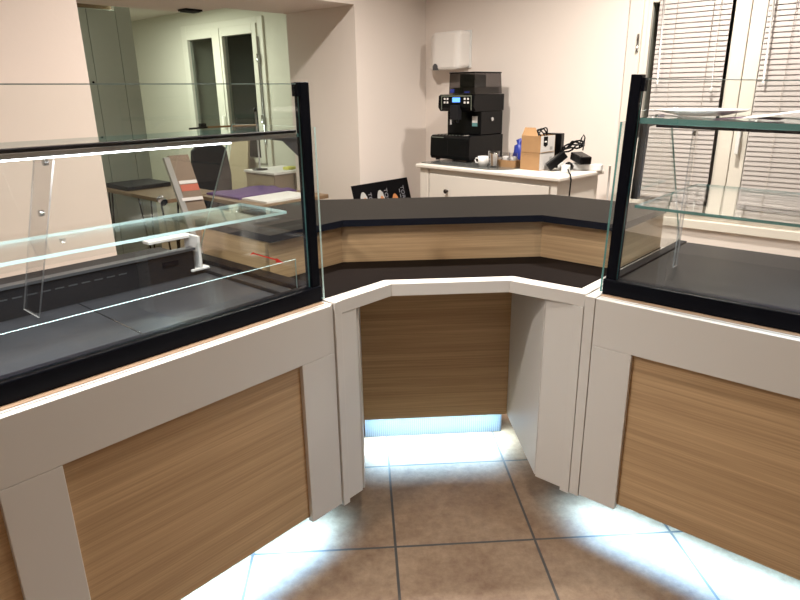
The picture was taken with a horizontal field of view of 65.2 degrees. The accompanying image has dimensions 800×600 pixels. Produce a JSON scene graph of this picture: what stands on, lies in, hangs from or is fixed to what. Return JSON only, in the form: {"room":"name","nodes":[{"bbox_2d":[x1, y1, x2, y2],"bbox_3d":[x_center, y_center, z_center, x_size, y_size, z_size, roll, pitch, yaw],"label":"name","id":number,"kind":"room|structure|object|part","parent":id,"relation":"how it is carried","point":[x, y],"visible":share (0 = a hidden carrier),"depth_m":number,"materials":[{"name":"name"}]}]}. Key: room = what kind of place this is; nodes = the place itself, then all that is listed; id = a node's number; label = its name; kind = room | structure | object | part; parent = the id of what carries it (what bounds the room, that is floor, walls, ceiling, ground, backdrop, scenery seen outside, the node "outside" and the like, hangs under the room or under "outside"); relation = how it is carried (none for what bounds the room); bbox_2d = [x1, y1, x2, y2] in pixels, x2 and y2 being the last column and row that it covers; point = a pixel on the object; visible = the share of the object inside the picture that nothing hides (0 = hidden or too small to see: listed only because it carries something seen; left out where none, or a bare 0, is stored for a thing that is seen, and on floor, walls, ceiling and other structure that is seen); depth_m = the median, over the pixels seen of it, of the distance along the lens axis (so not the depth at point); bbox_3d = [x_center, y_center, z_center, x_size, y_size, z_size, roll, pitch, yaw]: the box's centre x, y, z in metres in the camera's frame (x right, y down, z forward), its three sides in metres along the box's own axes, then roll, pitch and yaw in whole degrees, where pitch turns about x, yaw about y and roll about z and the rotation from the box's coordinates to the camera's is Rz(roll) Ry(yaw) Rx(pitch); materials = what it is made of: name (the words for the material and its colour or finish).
{"room":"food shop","nodes":[
{"label":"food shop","id":0,"kind":"room"},
{"bbox_2d":[0,0,116,277],"bbox_3d":[-2.843,-0.488,1.874,0.678,2.620,3.534,15,24,39],"label":"wall","id":1,"kind":"structure","parent":0,"point":[41,41],"depth_m":2.77,"materials":[{"name":"beige paint"}]},
{"bbox_2d":[76,0,220,11],"bbox_3d":[-2.050,-1.740,3.259,0.380,0.250,2.360,15,24,39],"label":"trim","id":2,"kind":"structure","parent":1,"relation":"attached to","point":[140,4],"depth_m":3.83,"materials":[{"name":"beige paint"}]},
{"bbox_2d":[149,0,353,13],"bbox_3d":[-1.117,-2.046,3.433,0.678,0.695,1.724,15,24,39],"label":"trim","id":3,"kind":"structure","parent":1,"relation":"attached to","point":[272,6],"depth_m":3.89,"materials":[{"name":"beige paint"}]},
{"bbox_2d":[111,6,181,20],"bbox_3d":[-2.847,-2.427,4.765,3.750,0.125,3.777,15,24,39],"label":"ceiling","id":4,"kind":"structure","parent":0,"point":[135,13],"depth_m":6.25,"materials":[{"name":"white paint"}]},
{"bbox_2d":[178,8,202,12],"bbox_3d":[-1.362,-1.877,4.065,0.100,0.016,0.120,15,24,39],"label":"air vent","id":5,"kind":"object","parent":4,"relation":"attached to","point":[185,10],"visible":1,"depth_m":4.04,"materials":[{"name":"black plastic"}]},
{"bbox_2d":[131,8,295,222],"bbox_3d":[-1.758,-1.842,6.403,3.950,2.300,0.300,15,24,39],"label":"wall","id":6,"kind":"structure","parent":0,"point":[158,45],"depth_m":6.56,"materials":[{"name":"beige paint"}]},
{"bbox_2d":[180,15,273,167],"bbox_3d":[-1.689,-1.974,6.063,1.330,1.325,0.126,15,24,39],"label":"window","id":7,"kind":"structure","parent":6,"relation":"in","point":[218,32],"depth_m":5.93,"materials":[{"name":"beige"}]},
{"bbox_3d":[-1.462,-1.905,5.898,0.465,1.092,0.006,15,24,39],"label":"pane","id":8,"kind":"part","parent":7,"relation":"part of","materials":[{"name":"teal"}]},
{"bbox_3d":[-1.250,-1.882,5.662,0.013,0.930,0.013,5,19,18],"label":"bolt rod","id":9,"kind":"part","parent":7,"relation":"part of","materials":[{"name":"silver metal"}]},
{"bbox_2d":[286,0,425,199],"bbox_3d":[-0.298,-1.431,4.600,0.678,2.620,0.711,15,24,39],"label":"wall","id":10,"kind":"structure","parent":0,"point":[363,63],"depth_m":4.32,"materials":[{"name":"beige paint"}]},
{"bbox_2d":[158,219,799,599],"bbox_3d":[-1.134,0.623,2.771,16.000,0.100,17.000,-2,18,-3],"label":"floor","id":11,"kind":"structure","parent":0,"point":[453,516],"depth_m":2.02,"materials":[{"name":"tile"}]},
{"bbox_2d":[77,3,161,254],"bbox_3d":[-2.580,-1.222,4.949,0.478,2.065,1.000,15,24,39],"label":"door","id":12,"kind":"structure","parent":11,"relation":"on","point":[107,34],"depth_m":4.92,"materials":[{"name":"grey paint"}]},
{"bbox_3d":[-2.416,-1.183,4.808,0.018,1.955,0.318,15,24,39],"label":"door","id":13,"kind":"part","parent":12,"relation":"part of","materials":[{"name":"grey paint"}]},
{"bbox_3d":[-2.124,-1.315,5.113,0.018,2.005,0.118,15,24,39],"label":"door","id":14,"kind":"part","parent":12,"relation":"part of","materials":[{"name":"grey paint"}]},
{"bbox_2d":[106,185,212,250],"bbox_3d":[-1.798,-0.461,4.715,1.070,0.748,0.430,15,24,39],"label":"table","id":15,"kind":"object","parent":11,"relation":"on","point":[151,194],"visible":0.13,"depth_m":4.46,"materials":[{"name":"brown wood"}]},
{"bbox_3d":[-2.210,-0.504,4.901,0.113,0.723,0.083,15,24,39],"label":"leg","id":16,"kind":"part","parent":15,"relation":"part of","materials":[{"name":"black plastic"}]},
{"bbox_2d":[106,178,170,190],"bbox_3d":[-1.967,-0.869,4.710,0.340,0.032,0.340,15,24,39],"label":"case","id":17,"kind":"object","parent":15,"relation":"on","point":[131,185],"visible":0.96,"depth_m":4.64,"materials":[{"name":"black"}]},
{"bbox_3d":[-2.038,-0.568,5.085,0.113,0.723,0.083,15,24,39],"label":"leg","id":18,"kind":"part","parent":15,"relation":"part of","materials":[{"name":"black plastic"}]},
{"bbox_3d":[-1.558,-0.331,4.352,0.113,0.723,0.083,15,24,39],"label":"leg","id":19,"kind":"part","parent":15,"relation":"part of","materials":[{"name":"black plastic"}]},
{"bbox_2d":[0,82,341,599],"bbox_3d":[-1.049,0.246,1.479,0.750,1.428,1.751,15,24,39],"label":"display counter","id":20,"kind":"object","parent":11,"relation":"on","point":[167,416],"depth_m":1.58,"materials":[{"name":"white laminate"}]},
{"bbox_3d":[-1.020,0.699,1.096,0.016,0.519,0.678,15,24,39],"label":"wood panel","id":21,"kind":"part","parent":20,"relation":"part of","materials":[{"name":"brown wood"}]},
{"bbox_2d":[0,304,139,375],"bbox_3d":[-0.961,0.138,1.440,0.426,0.025,0.606,15,24,39],"label":"display tray","id":22,"kind":"object","parent":20,"relation":"on","point":[21,349],"depth_m":1.56,"materials":[{"name":"grey metal"}]},
{"bbox_3d":[-1.210,0.086,1.478,0.015,0.107,1.615,15,24,39],"label":"panel","id":23,"kind":"part","parent":20,"relation":"part of","materials":[{"name":"black"}]},
{"bbox_2d":[0,203,286,266],"bbox_3d":[-0.964,-0.064,1.250,0.218,0.008,1.692,15,24,39],"label":"shelf","id":24,"kind":"object","parent":20,"relation":"attached to","point":[280,212],"depth_m":1.56,"materials":[{"name":"teal"}]},
{"bbox_3d":[-0.843,-0.236,1.086,0.004,0.010,1.703,15,24,39],"label":"light bar trim","id":25,"kind":"part","parent":20,"relation":"part of","materials":[{"name":"silver metal"}]},
{"bbox_2d":[0,129,298,153],"bbox_3d":[-0.983,-0.275,1.208,0.382,0.009,1.710,15,24,39],"label":"shelf","id":26,"kind":"object","parent":20,"relation":"attached to","point":[154,141],"depth_m":1.47,"materials":[{"name":"teal"}]},
{"bbox_3d":[-0.834,-0.093,1.133,0.007,0.560,1.712,15,24,39],"label":"pane","id":27,"kind":"part","parent":20,"relation":"part of","materials":[{"name":"glass"}]},
{"bbox_3d":[-0.824,0.190,1.244,0.046,0.047,1.744,15,24,39],"label":"frame","id":28,"kind":"part","parent":20,"relation":"part of","materials":[{"name":"black"}]},
{"bbox_3d":[-0.780,0.298,1.236,0.020,0.149,1.737,15,24,39],"label":"rail","id":29,"kind":"part","parent":20,"relation":"part of","materials":[{"name":"white laminate"}]},
{"bbox_2d":[80,273,273,332],"bbox_3d":[-0.623,0.013,1.802,0.426,0.025,0.410,15,24,39],"label":"display tray","id":30,"kind":"object","parent":20,"relation":"on","point":[151,313],"depth_m":1.81,"materials":[{"name":"grey metal"}]},
{"bbox_3d":[-0.507,0.509,1.646,0.016,0.519,0.678,15,24,39],"label":"wood panel","id":31,"kind":"part","parent":20,"relation":"part of","materials":[{"name":"brown wood"}]},
{"bbox_3d":[-0.508,-0.083,2.051,0.607,0.047,0.049,15,24,39],"label":"frame","id":32,"kind":"part","parent":20,"relation":"part of","materials":[{"name":"black"}]},
{"bbox_3d":[-0.487,-0.306,1.995,0.691,0.490,0.006,15,24,39],"label":"pane","id":33,"kind":"part","parent":20,"relation":"part of","materials":[{"name":"teal"}]},
{"bbox_3d":[-0.259,-0.288,1.759,0.028,0.613,0.030,15,24,39],"label":"corner post","id":34,"kind":"part","parent":20,"relation":"part of","materials":[{"name":"black"}]},
{"bbox_3d":[-0.474,0.265,2.170,0.746,0.690,0.007,15,24,39],"label":"panel","id":35,"kind":"part","parent":20,"relation":"part of","materials":[{"name":"white laminate"}]},
{"bbox_2d":[162,154,207,252],"bbox_3d":[-1.234,-0.379,3.942,0.375,1.048,0.111,-2,18,-3],"label":"chair","id":36,"kind":"object","parent":11,"relation":"on","point":[179,169],"visible":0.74,"depth_m":3.83,"materials":[{"name":"grey"}]},
{"bbox_2d":[172,145,233,248],"bbox_3d":[-1.593,-0.734,5.071,0.380,1.035,0.380,15,24,39],"label":"padded chair","id":37,"kind":"object","parent":11,"relation":"on","point":[206,161],"visible":0.44,"depth_m":4.86,"materials":[{"name":"black fabric"}]},
{"bbox_3d":[-1.827,-0.442,5.162,0.022,0.430,0.027,15,24,39],"label":"leg","id":38,"kind":"part","parent":37,"relation":"part of","materials":[{"name":"black plastic"}]},
{"bbox_3d":[-1.599,-0.677,5.097,0.360,0.050,0.380,15,24,39],"label":"seat","id":39,"kind":"part","parent":37,"relation":"part of","materials":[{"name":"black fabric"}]},
{"bbox_3d":[-1.467,-0.946,4.880,0.035,0.515,0.350,15,24,39],"label":"backrest","id":40,"kind":"part","parent":37,"relation":"part of","materials":[{"name":"black fabric"}]},
{"bbox_2d":[223,141,249,212],"bbox_3d":[-1.580,-1.040,6.068,0.480,0.985,0.220,15,24,39],"label":"leaning board","id":41,"kind":"object","parent":11,"relation":"on","point":[239,161],"visible":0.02,"depth_m":6.01,"materials":[{"name":"beige wood"}]},
{"bbox_2d":[202,190,328,214],"bbox_3d":[-0.922,-0.359,4.370,0.680,0.748,0.570,15,24,39],"label":"table","id":42,"kind":"object","parent":11,"relation":"on","point":[206,197],"visible":0.16,"depth_m":4.06,"materials":[{"name":"brown wood"}]},
{"bbox_3d":[-1.234,-0.346,4.384,0.113,0.723,0.083,15,24,39],"label":"leg","id":43,"kind":"part","parent":42,"relation":"part of","materials":[{"name":"white plastic"}]},
{"bbox_2d":[207,185,296,199],"bbox_3d":[-1.026,-0.754,4.344,0.380,0.020,0.480,15,24,39],"label":"cloth","id":44,"kind":"object","parent":42,"relation":"on","point":[238,194],"visible":0.92,"depth_m":4.31,"materials":[{"name":"purple fabric"}]},
{"bbox_2d":[242,191,300,203],"bbox_3d":[-0.801,-0.676,4.112,0.260,0.012,0.380,15,24,39],"label":"paper stack","id":45,"kind":"object","parent":42,"relation":"on","point":[286,195],"visible":0.86,"depth_m":4.06,"materials":[{"name":"white paper"}]},
{"bbox_2d":[244,165,296,209],"bbox_3d":[-0.975,-0.662,5.168,0.392,0.825,0.408,15,24,39],"label":"storage cabinet","id":46,"kind":"object","parent":11,"relation":"on","point":[275,175],"visible":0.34,"depth_m":4.92,"materials":[{"name":"white wood"}]},
{"bbox_2d":[189,108,267,170],"bbox_3d":[-1.350,-1.258,4.913,0.580,0.475,0.118,-2,18,-3],"label":"boom stand","id":47,"kind":"object","parent":46,"relation":"on","point":[201,125],"visible":0.99,"depth_m":4.88,"materials":[{"name":"black metal"}]},
{"bbox_3d":[-1.099,-0.746,4.998,0.348,0.490,0.004,15,24,39],"label":"door","id":48,"kind":"part","parent":46,"relation":"part of","materials":[{"name":"wood"}]},
{"bbox_2d":[283,166,295,169],"bbox_3d":[-0.884,-1.056,5.003,0.060,0.022,0.090,10,21,29],"label":"pad","id":49,"kind":"object","parent":46,"relation":"on","point":[286,167],"visible":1,"depth_m":4.98,"materials":[{"name":"yellow"}]},
{"bbox_2d":[351,177,410,198],"bbox_3d":[-0.049,-0.406,4.368,0.228,0.815,0.555,15,24,39],"label":"menu board","id":50,"kind":"object","parent":11,"relation":"on","point":[394,188],"visible":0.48,"depth_m":4.33,"materials":[{"name":"black"}]},
{"bbox_2d":[361,192,367,198],"bbox_3d":[-0.228,-0.618,4.192,0.069,0.201,0.069,-2,18,-3],"label":"picture","id":51,"kind":"object","parent":50,"relation":"attached to","point":[364,195],"depth_m":4.19,"materials":[{"name":"grey"}]},
{"bbox_2d":[378,190,384,197],"bbox_3d":[-0.119,-0.653,4.309,0.069,0.201,0.069,-2,18,-3],"label":"picture","id":52,"kind":"object","parent":50,"relation":"attached to","point":[381,193],"depth_m":4.30,"materials":[{"name":"grey"}]},
{"bbox_2d":[291,247,663,505],"bbox_3d":[0.166,0.247,2.387,1.781,0.819,0.874,-2,18,-3],"label":"counter","id":53,"kind":"object","parent":11,"relation":"on","point":[436,346],"depth_m":2.23,"materials":[{"name":"white laminate"}]},
{"bbox_3d":[-0.441,0.267,2.165,0.704,0.699,0.026,15,24,39],"label":"panel","id":54,"kind":"part","parent":53,"relation":"part of","materials":[{"name":"white laminate"}]},
{"bbox_2d":[195,194,666,276],"bbox_3d":[0.136,-0.252,2.340,1.745,0.158,0.675,-2,18,-3],"label":"raised bar","id":55,"kind":"object","parent":53,"relation":"on","point":[566,228],"visible":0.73,"depth_m":2.24,"materials":[{"name":"brown wood"}]},
{"bbox_2d":[265,228,342,276],"bbox_3d":[-0.320,-0.163,2.130,0.018,0.134,0.319,15,24,39],"label":"backsplash","id":56,"kind":"structure","parent":55,"relation":"attached to","point":[293,248],"depth_m":2.10,"materials":[{"name":"brown wood"}]},
{"bbox_2d":[341,222,541,261],"bbox_3d":[0.152,-0.214,2.266,0.724,0.134,0.018,-2,18,-3],"label":"backsplash","id":57,"kind":"structure","parent":55,"relation":"attached to","point":[515,239],"depth_m":2.26,"materials":[{"name":"brown wood"}]},
{"bbox_2d":[540,222,611,267],"bbox_3d":[0.628,-0.197,2.193,0.288,0.134,0.018,15,24,39],"label":"backsplash","id":58,"kind":"structure","parent":55,"relation":"attached to","point":[582,245],"depth_m":2.19,"materials":[{"name":"brown wood"}]},
{"bbox_3d":[0.142,0.171,2.477,0.588,0.647,0.016,-2,18,-3],"label":"wood panel","id":59,"kind":"part","parent":53,"relation":"part of","materials":[{"name":"brown wood"}]},
{"bbox_2d":[291,247,660,298],"bbox_3d":[0.139,-0.130,2.280,1.742,0.034,0.836,-2,18,-3],"label":"countertop","id":60,"kind":"structure","parent":53,"relation":"on","point":[342,277],"depth_m":2.12,"materials":[{"name":"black laminate"}]},
{"bbox_3d":[0.560,0.325,2.013,0.032,0.657,0.048,15,24,39],"label":"panel","id":61,"kind":"part","parent":53,"relation":"part of","materials":[{"name":"white laminate"}]},
{"bbox_2d":[415,162,603,198],"bbox_3d":[0.643,-0.370,3.938,0.470,0.998,1.095,-17,25,-41],"label":"sideboard","id":62,"kind":"object","parent":11,"relation":"on","point":[435,180],"depth_m":3.60,"materials":[{"name":"beige paint"}]},
{"bbox_3d":[0.180,-0.407,4.169,0.052,0.936,0.073,-17,25,-41],"label":"leg","id":63,"kind":"part","parent":62,"relation":"part of","materials":[{"name":"beige paint"}]},
{"bbox_2d":[421,159,519,169],"bbox_3d":[0.505,-0.858,3.944,0.410,0.005,0.673,-17,25,-41],"label":"glass tray","id":64,"kind":"object","parent":62,"relation":"on","point":[448,162],"visible":0.51,"depth_m":3.90,"materials":[{"name":"grey"}]},
{"bbox_2d":[430,71,503,161],"bbox_3d":[0.440,-1.202,4.107,0.355,0.547,0.336,-17,25,-41],"label":"coffee machine","id":65,"kind":"object","parent":64,"relation":"on","point":[474,103],"visible":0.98,"depth_m":4.00,"materials":[{"name":"black plastic"}]},
{"bbox_3d":[0.357,-1.189,4.003,0.040,0.104,0.065,-17,25,-41],"label":"spout","id":66,"kind":"part","parent":65,"relation":"part of","materials":[{"name":"black"}]},
{"bbox_3d":[0.365,-0.968,4.003,0.005,0.100,0.165,-17,25,-41],"label":"waste drawer","id":67,"kind":"part","parent":65,"relation":"part of","materials":[{"name":"black plastic"}]},
{"bbox_3d":[0.478,-1.153,4.000,0.001,0.040,0.043,-17,25,-41],"label":"label plate","id":68,"kind":"part","parent":65,"relation":"part of","materials":[{"name":"white paper"}]},
{"bbox_3d":[0.483,-1.452,4.001,0.267,0.008,0.214,-17,25,-41],"label":"hopper lid","id":69,"kind":"part","parent":65,"relation":"part of","materials":[{"name":"black plastic"}]},
{"bbox_2d":[475,156,487,165],"bbox_3d":[0.500,-0.843,3.797,0.068,0.058,0.084,-9,20,-23],"label":"espresso cup","id":70,"kind":"object","parent":64,"relation":"on","point":[482,160],"visible":0.94,"depth_m":3.77,"materials":[{"name":"white ceramic"}]},
{"bbox_2d":[488,150,499,167],"bbox_3d":[0.559,-0.841,3.729,0.072,0.095,0.072,-17,25,-41],"label":"tumbler","id":71,"kind":"object","parent":64,"relation":"on","point":[493,157],"visible":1,"depth_m":3.72,"materials":[{"name":"clear glass"}]},
{"bbox_2d":[497,159,519,167],"bbox_3d":[0.655,-0.818,3.745,0.080,0.040,0.124,-17,25,-41],"label":"wooden box","id":72,"kind":"object","parent":64,"relation":"on","point":[502,163],"visible":0.76,"depth_m":3.71,"materials":[{"name":"wood"}]},
{"bbox_2d":[502,156,509,159],"bbox_3d":[0.634,-0.847,3.757,0.049,0.078,0.049,-17,25,-41],"label":"glass jar","id":73,"kind":"object","parent":72,"relation":"in","point":[503,157],"visible":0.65,"depth_m":3.74,"materials":[{"name":"clear glass"}]},
{"bbox_2d":[509,154,517,160],"bbox_3d":[0.674,-0.834,3.718,0.049,0.078,0.049,-17,25,-41],"label":"glass jar","id":74,"kind":"object","parent":72,"relation":"in","point":[513,158],"visible":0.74,"depth_m":3.70,"materials":[{"name":"clear glass"}]},
{"bbox_2d":[512,138,521,159],"bbox_3d":[0.721,-0.897,3.790,0.074,0.162,0.104,-17,25,-41],"label":"bag","id":75,"kind":"object","parent":64,"relation":"on","point":[517,148],"visible":0.56,"depth_m":3.77,"materials":[{"name":"blue plastic"}]},
{"bbox_3d":[0.500,-0.595,3.715,0.014,0.240,0.893,-17,25,-41],"label":"drawer","id":76,"kind":"part","parent":62,"relation":"part of","materials":[{"name":"beige paint"}]},
{"bbox_2d":[520,151,554,170],"bbox_3d":[0.801,-0.816,3.652,0.150,0.099,0.131,-17,25,-41],"label":"carton","id":77,"kind":"object","parent":62,"relation":"on","point":[528,160],"visible":0.76,"depth_m":3.60,"materials":[{"name":"cardboard"}]},
{"bbox_2d":[521,127,555,152],"bbox_3d":[0.799,-0.925,3.609,0.146,0.136,0.131,-17,25,-41],"label":"carton","id":78,"kind":"object","parent":77,"relation":"on","point":[531,142],"visible":1,"depth_m":3.57,"materials":[{"name":"cardboard"}]},
{"bbox_2d":[537,127,547,135],"bbox_3d":[0.803,-0.951,3.602,0.097,0.087,0.088,-17,25,-41],"label":"cable","id":79,"kind":"object","parent":78,"relation":"in","point":[540,129],"visible":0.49,"depth_m":3.58,"materials":[{"name":"black plastic"}]},
{"bbox_2d":[544,133,563,167],"bbox_3d":[0.906,-0.890,3.717,0.120,0.197,0.044,13,23,36],"label":"box","id":80,"kind":"object","parent":62,"relation":"on","point":[559,138],"visible":0.33,"depth_m":3.66,"materials":[{"name":"black plastic"}]},
{"bbox_2d":[545,151,567,169],"bbox_3d":[0.888,-0.792,3.556,0.115,0.106,0.072,1,19,6],"label":"power adapter","id":81,"kind":"object","parent":62,"relation":"on","point":[561,156],"visible":1,"depth_m":3.52,"materials":[{"name":"black plastic"}]},
{"bbox_3d":[0.847,-0.195,3.501,0.052,0.936,0.043,-17,25,-41],"label":"leg","id":82,"kind":"part","parent":62,"relation":"part of","materials":[{"name":"beige paint"}]},
{"bbox_2d":[561,165,569,172],"bbox_3d":[0.921,-0.730,3.479,0.040,0.042,0.040,9,21,28],"label":"plug","id":83,"kind":"object","parent":62,"relation":"on","point":[564,167],"visible":0.91,"depth_m":3.46,"materials":[{"name":"white plastic"}]},
{"bbox_2d":[567,169,571,195],"bbox_3d":[0.918,-0.257,3.514,0.037,0.924,0.192,5,19,18],"label":"hanging cord","id":84,"kind":"object","parent":62,"relation":"hanging from","point":[567,169],"visible":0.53,"depth_m":3.35,"materials":[{"name":"black plastic"}]},
{"bbox_2d":[565,162,573,169],"bbox_3d":[0.950,-0.752,3.519,0.046,0.050,0.046,-17,25,-41],"label":"plug","id":85,"kind":"object","parent":62,"relation":"on","point":[567,163],"visible":0.6,"depth_m":3.50,"materials":[{"name":"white plastic"}]},
{"bbox_2d":[561,134,591,164],"bbox_3d":[0.997,-0.862,3.569,0.132,0.161,0.204,-5,19,-13],"label":"power adapter","id":86,"kind":"object","parent":62,"relation":"on","point":[580,158],"depth_m":3.54,"materials":[{"name":"black plastic"}]},
{"bbox_3d":[0.991,-0.896,3.582,0.071,0.105,0.141,-17,25,-41],"label":"cable coil","id":87,"kind":"part","parent":86,"relation":"part of","materials":[{"name":"plastic"}]},
{"bbox_3d":[1.034,-0.767,3.594,0.250,0.038,0.052,11,22,31],"label":"power strip","id":88,"kind":"part","parent":62,"relation":"part of","materials":[{"name":"plastic"}]},
{"bbox_2d":[569,74,799,579],"bbox_3d":[1.464,0.162,1.610,1.761,1.436,0.753,15,24,39],"label":"display counter","id":89,"kind":"object","parent":11,"relation":"on","point":[687,416],"depth_m":1.76,"materials":[{"name":"white laminate"}]},
{"bbox_3d":[0.819,0.225,2.235,0.031,0.690,0.753,15,24,39],"label":"panel","id":90,"kind":"part","parent":89,"relation":"part of","materials":[{"name":"white laminate"}]},
{"bbox_3d":[0.637,-0.313,1.783,0.049,0.621,0.028,15,24,39],"label":"corner post","id":91,"kind":"part","parent":89,"relation":"part of","materials":[{"name":"black"}]},
{"bbox_3d":[0.834,-0.342,2.046,0.021,0.491,0.691,15,24,39],"label":"pane","id":92,"kind":"part","parent":89,"relation":"part of","materials":[{"name":"teal"}]},
{"bbox_3d":[0.850,-0.125,2.117,0.030,0.047,0.607,15,24,39],"label":"frame","id":93,"kind":"part","parent":89,"relation":"part of","materials":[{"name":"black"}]},
{"bbox_2d":[655,114,664,116],"bbox_3d":[0.712,-0.505,1.716,0.024,0.008,0.012,-5,19,-14],"label":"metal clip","id":94,"kind":"object","parent":89,"relation":"on","point":[656,115],"visible":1,"depth_m":1.71,"materials":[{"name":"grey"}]},
{"bbox_3d":[1.228,0.234,1.342,1.710,0.149,0.020,15,24,39],"label":"rail","id":95,"kind":"part","parent":89,"relation":"part of","materials":[{"name":"white laminate"}]},
{"bbox_3d":[1.264,0.123,1.353,1.714,0.047,0.046,15,24,39],"label":"frame","id":96,"kind":"part","parent":89,"relation":"part of","materials":[{"name":"black"}]},
{"bbox_2d":[658,108,750,115],"bbox_3d":[0.845,-0.524,1.748,0.236,0.016,0.236,-2,18,-3],"label":"plate","id":97,"kind":"object","parent":89,"relation":"on","point":[677,111],"visible":1,"depth_m":1.70,"materials":[{"name":"white ceramic"}]},
{"bbox_3d":[0.936,0.466,1.712,0.678,0.519,0.016,15,24,39],"label":"wood panel","id":98,"kind":"part","parent":89,"relation":"part of","materials":[{"name":"brown wood"}]},
{"bbox_3d":[1.277,-0.158,1.236,1.697,0.560,0.007,15,24,39],"label":"pane","id":99,"kind":"part","parent":89,"relation":"part of","materials":[{"name":"glass"}]},
{"bbox_2d":[622,242,799,309],"bbox_3d":[1.491,0.049,1.571,1.678,0.045,0.597,15,24,39],"label":"display tray","id":100,"kind":"object","parent":89,"relation":"on","point":[768,279],"depth_m":1.91,"materials":[{"name":"grey metal"}]},
{"bbox_2d":[634,183,799,227],"bbox_3d":[1.471,-0.159,1.456,1.660,0.027,0.545,15,24,39],"label":"shelf","id":101,"kind":"object","parent":89,"relation":"attached to","point":[707,185],"depth_m":1.76,"materials":[{"name":"teal"}]},
{"bbox_2d":[639,114,799,130],"bbox_3d":[1.409,-0.350,1.323,1.678,0.057,0.382,15,24,39],"label":"shelf","id":102,"kind":"object","parent":89,"relation":"attached to","point":[669,121],"depth_m":1.61,"materials":[{"name":"teal"}]},
{"bbox_2d":[714,116,784,119],"bbox_3d":[0.910,-0.473,1.628,0.150,0.005,0.120,12,22,34],"label":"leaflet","id":103,"kind":"object","parent":89,"relation":"on","point":[766,118],"visible":0.8,"depth_m":1.61,"materials":[{"name":"white"}]},
{"bbox_2d":[741,110,799,118],"bbox_3d":[1.024,-0.459,1.547,0.300,0.017,0.200,11,22,32],"label":"paper sheet","id":104,"kind":"object","parent":89,"relation":"on","point":[797,111],"visible":1,"depth_m":1.58,"materials":[{"name":"white paper"}]},
{"bbox_2d":[426,0,799,256],"bbox_3d":[2.350,-0.924,2.960,6.980,2.620,0.220,15,24,39],"label":"wall","id":105,"kind":"structure","parent":0,"point":[561,63],"depth_m":3.91,"materials":[{"name":"beige paint"}]},
{"bbox_2d":[430,30,471,70],"bbox_3d":[0.327,-1.719,4.319,0.313,0.253,0.138,15,24,39],"label":"dispenser","id":106,"kind":"object","parent":105,"relation":"attached to","point":[450,50],"visible":1,"depth_m":4.25,"materials":[{"name":"white plastic"}]},
{"bbox_3d":[0.368,-1.741,4.362,0.313,0.240,0.012,15,24,39],"label":"plate","id":107,"kind":"part","parent":106,"relation":"part of","materials":[{"name":"white plastic"}]},
{"bbox_2d":[606,165,610,199],"bbox_3d":[1.217,-0.340,3.754,0.012,0.920,0.035,4,19,15],"label":"cord","id":108,"kind":"object","parent":105,"relation":"attached to","point":[609,171],"visible":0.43,"depth_m":3.63,"materials":[{"name":"white plastic"}]},
{"bbox_2d":[613,0,799,241],"bbox_3d":[1.836,-1.063,3.272,1.440,1.438,0.150,15,24,39],"label":"window","id":109,"kind":"structure","parent":105,"relation":"in","point":[750,18],"depth_m":3.39,"materials":[{"name":"beige paint"}]},
{"bbox_3d":[1.813,-1.068,3.244,1.356,1.410,0.018,15,24,39],"label":"architrave","id":110,"kind":"part","parent":109,"relation":"part of","materials":[{"name":"beige paint"}]},
{"bbox_3d":[1.580,-1.087,3.500,0.426,1.080,0.006,15,24,39],"label":"pane","id":111,"kind":"part","parent":109,"relation":"part of","materials":[{"name":"black"}]},
{"bbox_2d":[640,0,732,201],"bbox_3d":[1.549,-1.128,3.416,0.377,1.148,0.054,15,24,39],"label":"blind","id":112,"kind":"object","parent":109,"relation":"attached to","point":[692,35],"visible":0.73,"depth_m":3.41,"materials":[{"name":"grey plastic"}]},
{"bbox_3d":[1.482,-1.123,3.472,0.002,1.100,0.002,15,24,39],"label":"ladder cord","id":113,"kind":"part","parent":112,"relation":"part of","materials":[{"name":"fabric"}]},
{"bbox_3d":[1.561,-0.592,3.599,0.367,0.015,0.022,15,24,39],"label":"rail","id":114,"kind":"part","parent":112,"relation":"part of","materials":[{"name":"grey"}]},
{"bbox_3d":[1.620,-1.087,3.356,0.002,1.100,0.002,15,24,39],"label":"ladder cord","id":115,"kind":"part","parent":112,"relation":"part of","materials":[{"name":"fabric"}]},
{"bbox_3d":[1.640,-1.346,3.230,0.014,0.530,0.016,-5,19,-14],"label":"pull cord","id":116,"kind":"part","parent":112,"relation":"part of","materials":[{"name":"white plastic"}]},
{"bbox_3d":[1.854,-0.408,3.501,1.440,0.050,0.122,15,24,39],"label":"sill","id":117,"kind":"part","parent":109,"relation":"part of","materials":[{"name":"beige paint"}]},
{"bbox_3d":[1.790,-0.843,3.312,0.020,0.140,0.038,15,24,39],"label":"handle","id":118,"kind":"part","parent":109,"relation":"part of","materials":[{"name":"white plastic"}]},
{"bbox_2d":[738,0,799,210],"bbox_3d":[1.982,-1.013,3.052,0.463,1.148,0.054,15,24,39],"label":"blind","id":119,"kind":"object","parent":109,"relation":"attached to","point":[772,160],"visible":0.91,"depth_m":3.16,"materials":[{"name":"grey plastic"}]},
{"bbox_3d":[1.994,-0.477,3.235,0.453,0.015,0.022,15,24,39],"label":"rail","id":120,"kind":"part","parent":119,"relation":"part of","materials":[{"name":"grey"}]},
{"bbox_3d":[1.900,-1.012,3.120,0.002,1.100,0.002,15,24,39],"label":"ladder cord","id":121,"kind":"part","parent":119,"relation":"part of","materials":[{"name":"fabric"}]},
{"label":"outside","id":122,"kind":"structure","parent":0,"visible":0},
{"bbox_2d":[212,34,260,157],"bbox_3d":[-1.320,-2.040,6.505,2.400,2.600,0.020,15,24,39],"label":"wall","id":123,"kind":"structure","parent":122,"point":[240,49],"depth_m":6.74,"materials":[{"name":"black"}]},
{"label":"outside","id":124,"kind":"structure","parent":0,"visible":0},
{"bbox_2d":[640,0,799,213],"bbox_3d":[2.126,-1.027,3.628,2.600,2.400,0.020,15,24,39],"label":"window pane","id":125,"kind":"structure","parent":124,"point":[734,1],"depth_m":3.75,"materials":[{"name":"black"}]}
]}

